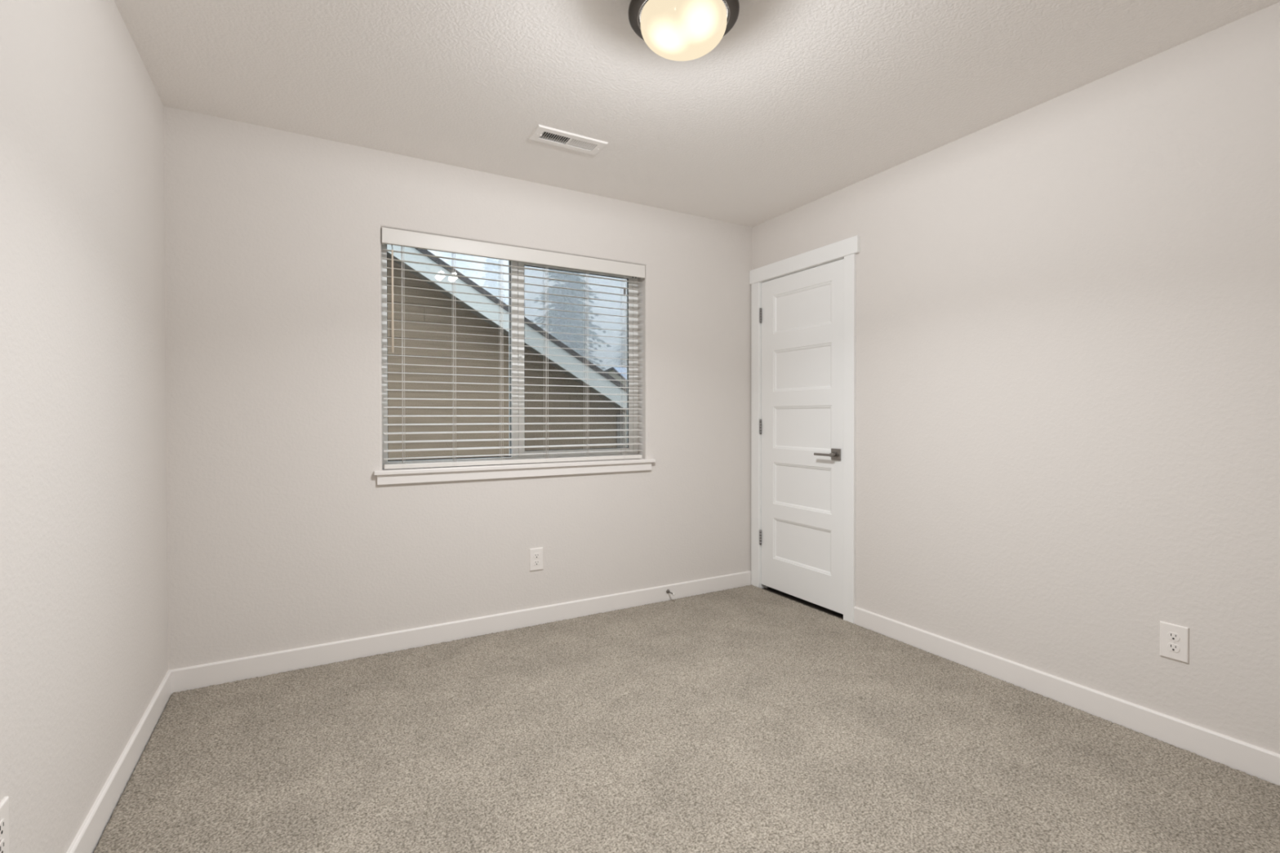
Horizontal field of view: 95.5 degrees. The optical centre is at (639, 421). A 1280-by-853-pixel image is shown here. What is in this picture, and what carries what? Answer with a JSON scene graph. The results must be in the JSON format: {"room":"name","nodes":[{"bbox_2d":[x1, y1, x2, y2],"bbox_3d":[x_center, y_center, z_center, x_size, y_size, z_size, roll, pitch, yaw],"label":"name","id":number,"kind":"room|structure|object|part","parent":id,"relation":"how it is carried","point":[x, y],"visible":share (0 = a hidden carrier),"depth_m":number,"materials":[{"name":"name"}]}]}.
{"room":"empty bedroom","nodes":[
{"label":"empty bedroom","id":0,"kind":"room"},
{"bbox_2d":[0,0,168,852],"bbox_3d":[-1.141,-0.067,0.750,0.200,2.456,3.732,0,1,-30],"label":"wall","id":1,"kind":"structure","parent":0,"point":[84,615],"depth_m":1.48,"materials":[{"name":"white paint"}]},
{"bbox_2d":[0,795,8,852],"bbox_3d":[-1.216,0.794,1.102,0.008,0.123,0.078,0,1,-30],"label":"wall outlet","id":2,"kind":"object","parent":1,"relation":"attached to","point":[4,804],"visible":1,"depth_m":1.12,"materials":[{"name":"white plastic"}]},
{"bbox_2d":[0,818,5,837],"bbox_3d":[-1.213,0.774,1.103,0.002,0.028,0.034,0,1,-30],"label":"receptacle","id":3,"kind":"object","parent":2,"relation":"attached to","point":[2,821],"depth_m":1.11,"materials":[{"name":"white plastic"}]},
{"bbox_2d":[0,839,5,852],"bbox_3d":[-1.213,0.813,1.103,0.002,0.028,0.034,0,1,-30],"label":"receptacle","id":4,"kind":"object","parent":2,"relation":"attached to","point":[2,842],"depth_m":1.11,"materials":[{"name":"white plastic"}]},
{"bbox_2d":[66,671,171,852],"bbox_3d":[-1.093,1.106,0.894,0.012,0.101,3.520,0,1,-30],"label":"baseboard","id":5,"kind":"structure","parent":1,"relation":"attached to","point":[86,839],"depth_m":1.77,"materials":[{"name":"white paint"}]},
{"bbox_2d":[163,106,751,670],"bbox_3d":[-0.645,-0.089,3.273,3.556,2.456,0.165,0,1,-30],"label":"wall","id":6,"kind":"structure","parent":0,"point":[282,533],"depth_m":2.78,"materials":[{"name":"white paint"}]},
{"bbox_2d":[168,570,751,693],"bbox_3d":[-0.608,1.085,3.202,3.138,0.101,0.012,0,1,-30],"label":"baseboard","id":7,"kind":"structure","parent":6,"relation":"attached to","point":[195,677],"depth_m":2.93,"materials":[{"name":"white paint"}]},
{"bbox_2d":[381,244,638,468],"bbox_3d":[-0.671,-0.347,3.304,1.490,1.207,0.073,0,1,-30],"label":"window","id":8,"kind":"structure","parent":6,"relation":"in","point":[512,309],"depth_m":3.28,"materials":[{"name":"white plastic"}]},
{"bbox_2d":[381,226,644,469],"bbox_3d":[-0.628,-0.356,3.218,1.473,1.178,0.075,0,1,-30],"label":"window blind","id":9,"kind":"object","parent":8,"relation":"attached to","point":[391,237],"visible":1,"depth_m":3.17,"materials":[{"name":"white plastic"}]},
{"bbox_3d":[-1.189,-0.334,2.911,0.002,1.097,0.002,0,1,-15],"label":"lift cord","id":10,"kind":"part","parent":9,"relation":"part of","materials":[{"name":"white fabric"}]},
{"bbox_3d":[-1.189,-0.335,2.911,0.011,1.095,0.056,0,1,-30],"label":"ladder cord","id":11,"kind":"part","parent":9,"relation":"part of","materials":[{"name":"white fabric"}]},
{"bbox_3d":[-0.973,-0.335,3.033,0.002,1.097,0.002,-1,1,-45],"label":"lift cord","id":12,"kind":"part","parent":9,"relation":"part of","materials":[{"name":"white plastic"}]},
{"bbox_3d":[-0.973,-0.336,3.033,0.011,1.095,0.056,0,1,-30],"label":"ladder cord","id":13,"kind":"part","parent":9,"relation":"part of","materials":[{"name":"white fabric"}]},
{"bbox_3d":[-0.757,-0.337,3.156,0.002,1.097,0.002,0,1,-15],"label":"lift cord","id":14,"kind":"part","parent":9,"relation":"part of","materials":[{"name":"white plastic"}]},
{"bbox_3d":[-0.757,-0.338,3.156,0.011,1.095,0.056,0,1,-30],"label":"ladder cord","id":15,"kind":"part","parent":9,"relation":"part of","materials":[{"name":"white fabric"}]},
{"bbox_3d":[-0.633,0.222,3.231,1.457,0.022,0.048,0,1,-30],"label":"rail","id":16,"kind":"part","parent":9,"relation":"part of","materials":[{"name":"white plastic"}]},
{"bbox_3d":[-0.534,-0.338,3.283,0.002,1.097,0.002,-1,1,-45],"label":"lift cord","id":17,"kind":"part","parent":9,"relation":"part of","materials":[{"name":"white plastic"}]},
{"bbox_3d":[-0.534,-0.339,3.283,0.011,1.095,0.056,0,1,-30],"label":"ladder cord","id":18,"kind":"part","parent":9,"relation":"part of","materials":[{"name":"white fabric"}]},
{"bbox_3d":[-0.318,-0.339,3.406,0.002,1.097,0.002,-1,1,-45],"label":"lift cord","id":19,"kind":"part","parent":9,"relation":"part of","materials":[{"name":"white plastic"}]},
{"bbox_3d":[-0.318,-0.340,3.406,0.011,1.095,0.056,0,1,-30],"label":"ladder cord","id":20,"kind":"part","parent":9,"relation":"part of","materials":[{"name":"white fabric"}]},
{"bbox_3d":[-0.103,-0.341,3.528,0.002,1.097,0.002,0,1,15],"label":"lift cord","id":21,"kind":"part","parent":9,"relation":"part of","materials":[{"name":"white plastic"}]},
{"bbox_3d":[-0.103,-0.342,3.528,0.011,1.095,0.056,0,1,-30],"label":"ladder cord","id":22,"kind":"part","parent":9,"relation":"part of","materials":[{"name":"white fabric"}]},
{"bbox_3d":[-0.372,-0.359,3.469,0.738,1.117,0.031,0,1,-30],"label":"sash","id":23,"kind":"part","parent":8,"relation":"part of","materials":[{"name":"white plastic"}]},
{"bbox_2d":[377,462,651,484],"bbox_3d":[-0.603,0.281,3.196,1.544,0.048,0.016,0,1,-30],"label":"trim","id":24,"kind":"structure","parent":6,"relation":"attached to","point":[551,471],"depth_m":3.12,"materials":[{"name":"white paint"}]},
{"bbox_2d":[373,458,655,475],"bbox_3d":[-0.622,0.247,3.235,1.578,0.020,0.131,0,1,-30],"label":"window sill","id":25,"kind":"structure","parent":6,"relation":"attached to","point":[547,464],"depth_m":3.12,"materials":[{"name":"white paint"}]},
{"bbox_2d":[529,547,542,571],"bbox_3d":[-0.574,0.766,3.221,0.078,0.123,0.008,0,1,-30],"label":"wall outlet","id":26,"kind":"object","parent":6,"relation":"attached to","point":[535,554],"visible":1,"depth_m":3.22,"materials":[{"name":"white plastic"}]},
{"bbox_2d":[533,553,539,558],"bbox_3d":[-0.573,0.747,3.219,0.034,0.028,0.002,0,1,-30],"label":"receptacle","id":27,"kind":"object","parent":26,"relation":"attached to","point":[535,555],"depth_m":3.22,"materials":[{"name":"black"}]},
{"bbox_2d":[533,560,539,565],"bbox_3d":[-0.573,0.785,3.219,0.034,0.028,0.002,0,1,-30],"label":"receptacle","id":28,"kind":"object","parent":26,"relation":"attached to","point":[536,562],"depth_m":3.22,"materials":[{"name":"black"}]},
{"bbox_2d":[666,589,675,595],"bbox_3d":[0.194,1.067,3.606,0.025,0.025,0.078,0,1,-30],"label":"door stop","id":29,"kind":"object","parent":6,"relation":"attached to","point":[667,590],"visible":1,"depth_m":3.61,"materials":[{"name":"silver metal"}]},
{"bbox_2d":[93,584,1279,852],"bbox_3d":[0.582,1.214,1.838,4.256,0.161,3.902,0,1,-30],"label":"floor","id":30,"kind":"structure","parent":0,"point":[751,718],"depth_m":1.96,"materials":[{"name":"beige carpet"}]},
{"bbox_2d":[114,0,1279,226],"bbox_3d":[0.579,-1.381,1.815,4.256,0.150,3.902,0,1,-30],"label":"ceiling","id":31,"kind":"structure","parent":0,"point":[800,103],"depth_m":2.22,"materials":[{"name":"white paint"}]},
{"bbox_2d":[528,124,608,155],"bbox_3d":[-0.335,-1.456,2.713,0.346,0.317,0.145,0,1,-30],"label":"ceiling vent","id":32,"kind":"object","parent":31,"relation":"in","point":[580,141],"visible":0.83,"depth_m":2.71,"materials":[{"name":"white metal"}]},
{"bbox_2d":[628,0,739,61],"bbox_3d":[0.131,-1.214,1.757,0.334,0.181,0.334,0,1,-30],"label":"ceiling lamp","id":33,"kind":"object","parent":31,"relation":"attached to","point":[677,30],"visible":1,"depth_m":1.70,"materials":[{"name":"white glass"}]},
{"bbox_2d":[751,1,1279,754],"bbox_3d":[1.742,-0.084,2.389,0.120,2.456,3.732,0,1,-30],"label":"wall","id":34,"kind":"structure","parent":0,"point":[1068,367],"depth_m":2.26,"materials":[{"name":"white paint"}]},
{"bbox_2d":[751,281,760,587],"bbox_3d":[0.785,0.098,3.934,0.018,2.060,0.075,0,1,-30],"label":"trim","id":35,"kind":"structure","parent":34,"relation":"attached to","point":[756,287],"depth_m":3.92,"materials":[{"name":"white paint"}]},
{"bbox_2d":[759,257,844,614],"bbox_3d":[1.016,0.093,3.612,0.176,2.074,0.738,0,1,-30],"label":"door","id":36,"kind":"structure","parent":34,"relation":"in","point":[802,312],"depth_m":3.58,"materials":[{"name":"white paint"}]},
{"bbox_3d":[1.061,0.194,3.368,0.013,0.014,0.136,0,1,-30],"label":"lever","id":37,"kind":"part","parent":36,"relation":"part of","materials":[{"name":"silver metal"}]},
{"bbox_3d":[1.128,0.192,3.344,0.010,0.066,0.066,0,1,-30],"label":"lever handle","id":38,"kind":"part","parent":36,"relation":"part of","materials":[{"name":"silver metal"}]},
{"bbox_2d":[749,235,859,284],"bbox_3d":[0.978,-0.976,3.578,0.024,0.093,0.895,0,1,-30],"label":"trim","id":39,"kind":"structure","parent":34,"relation":"attached to","point":[838,250],"depth_m":3.50,"materials":[{"name":"white paint"}]},
{"bbox_2d":[843,253,856,623],"bbox_3d":[1.174,0.103,3.252,0.018,2.060,0.071,0,1,-30],"label":"trim","id":40,"kind":"structure","parent":34,"relation":"attached to","point":[850,261],"depth_m":3.24,"materials":[{"name":"white paint"}]},
{"bbox_2d":[853,606,1279,785],"bbox_3d":[1.852,1.092,2.075,0.012,0.101,2.660,0,1,-30],"label":"baseboard","id":41,"kind":"structure","parent":34,"relation":"attached to","point":[1264,764],"depth_m":2.23,"materials":[{"name":"white paint"}]},
{"bbox_2d":[1160,621,1189,663],"bbox_3d":[1.873,0.775,2.038,0.008,0.123,0.078,0,1,-30],"label":"wall outlet","id":42,"kind":"object","parent":34,"relation":"attached to","point":[1174,638],"visible":1,"depth_m":2.03,"materials":[{"name":"white plastic"}]},
{"bbox_2d":[1167,631,1179,641],"bbox_3d":[1.871,0.756,2.037,0.002,0.028,0.034,0,1,-30],"label":"receptacle","id":43,"kind":"object","parent":42,"relation":"attached to","point":[1171,636],"depth_m":2.04,"materials":[{"name":"white plastic"}]},
{"bbox_2d":[1167,643,1179,652],"bbox_3d":[1.871,0.795,2.037,0.002,0.028,0.034,0,1,-30],"label":"receptacle","id":44,"kind":"object","parent":42,"relation":"attached to","point":[1171,647],"depth_m":2.04,"materials":[{"name":"white plastic"}]},
{"label":"outside","id":45,"kind":"structure","parent":0,"visible":0},
{"bbox_3d":[-19.996,2.296,65.542,150.000,0.200,126.318,0,1,-30],"label":"ground","id":46,"kind":"structure","parent":45,"visible":0},
{"bbox_2d":[481,257,508,304],"bbox_3d":[-10.565,-5.184,42.204,6.388,15.150,6.150,0,1,33],"label":"conifer tree","id":47,"kind":"object","parent":46,"relation":"on","point":[495,276],"visible":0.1,"depth_m":41.97,"materials":[{"name":"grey plant"}]},
{"bbox_2d":[386,244,626,460],"bbox_3d":[-6.043,0.002,8.777,8.730,5.634,9.368,0,1,-30],"label":"neighbor house","id":48,"kind":"structure","parent":46,"relation":"on","point":[426,327],"depth_m":6.15,"materials":[{"name":"brown"}]},
{"bbox_2d":[529,269,611,370],"bbox_3d":[-4.344,-4.897,31.740,6.749,14.746,6.880,0,1,-3],"label":"conifer tree","id":49,"kind":"object","parent":46,"relation":"on","point":[571,337],"visible":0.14,"depth_m":31.71,"materials":[{"name":"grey plant"}]},
{"bbox_2d":[604,367,626,447],"bbox_3d":[2.663,0.450,19.752,8.050,4.248,6.900,0,1,-30],"label":"house","id":50,"kind":"structure","parent":46,"relation":"on","point":[617,375],"depth_m":17.55,"materials":[{"name":"beige"}]},
{"bbox_2d":[605,329,626,368],"bbox_3d":[-1.491,-2.982,52.187,7.218,10.659,8.211,0,1,19],"label":"conifer tree","id":51,"kind":"object","parent":46,"relation":"on","point":[615,361],"visible":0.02,"depth_m":51.98,"materials":[{"name":"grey plant"}]},
{"bbox_2d":[615,306,626,368],"bbox_3d":[-0.594,-2.752,36.721,4.694,10.360,4.757,0,1,-30],"label":"conifer tree","id":52,"kind":"object","parent":46,"relation":"on","point":[623,342],"visible":0.03,"depth_m":36.90,"materials":[{"name":"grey plant"}]}
]}

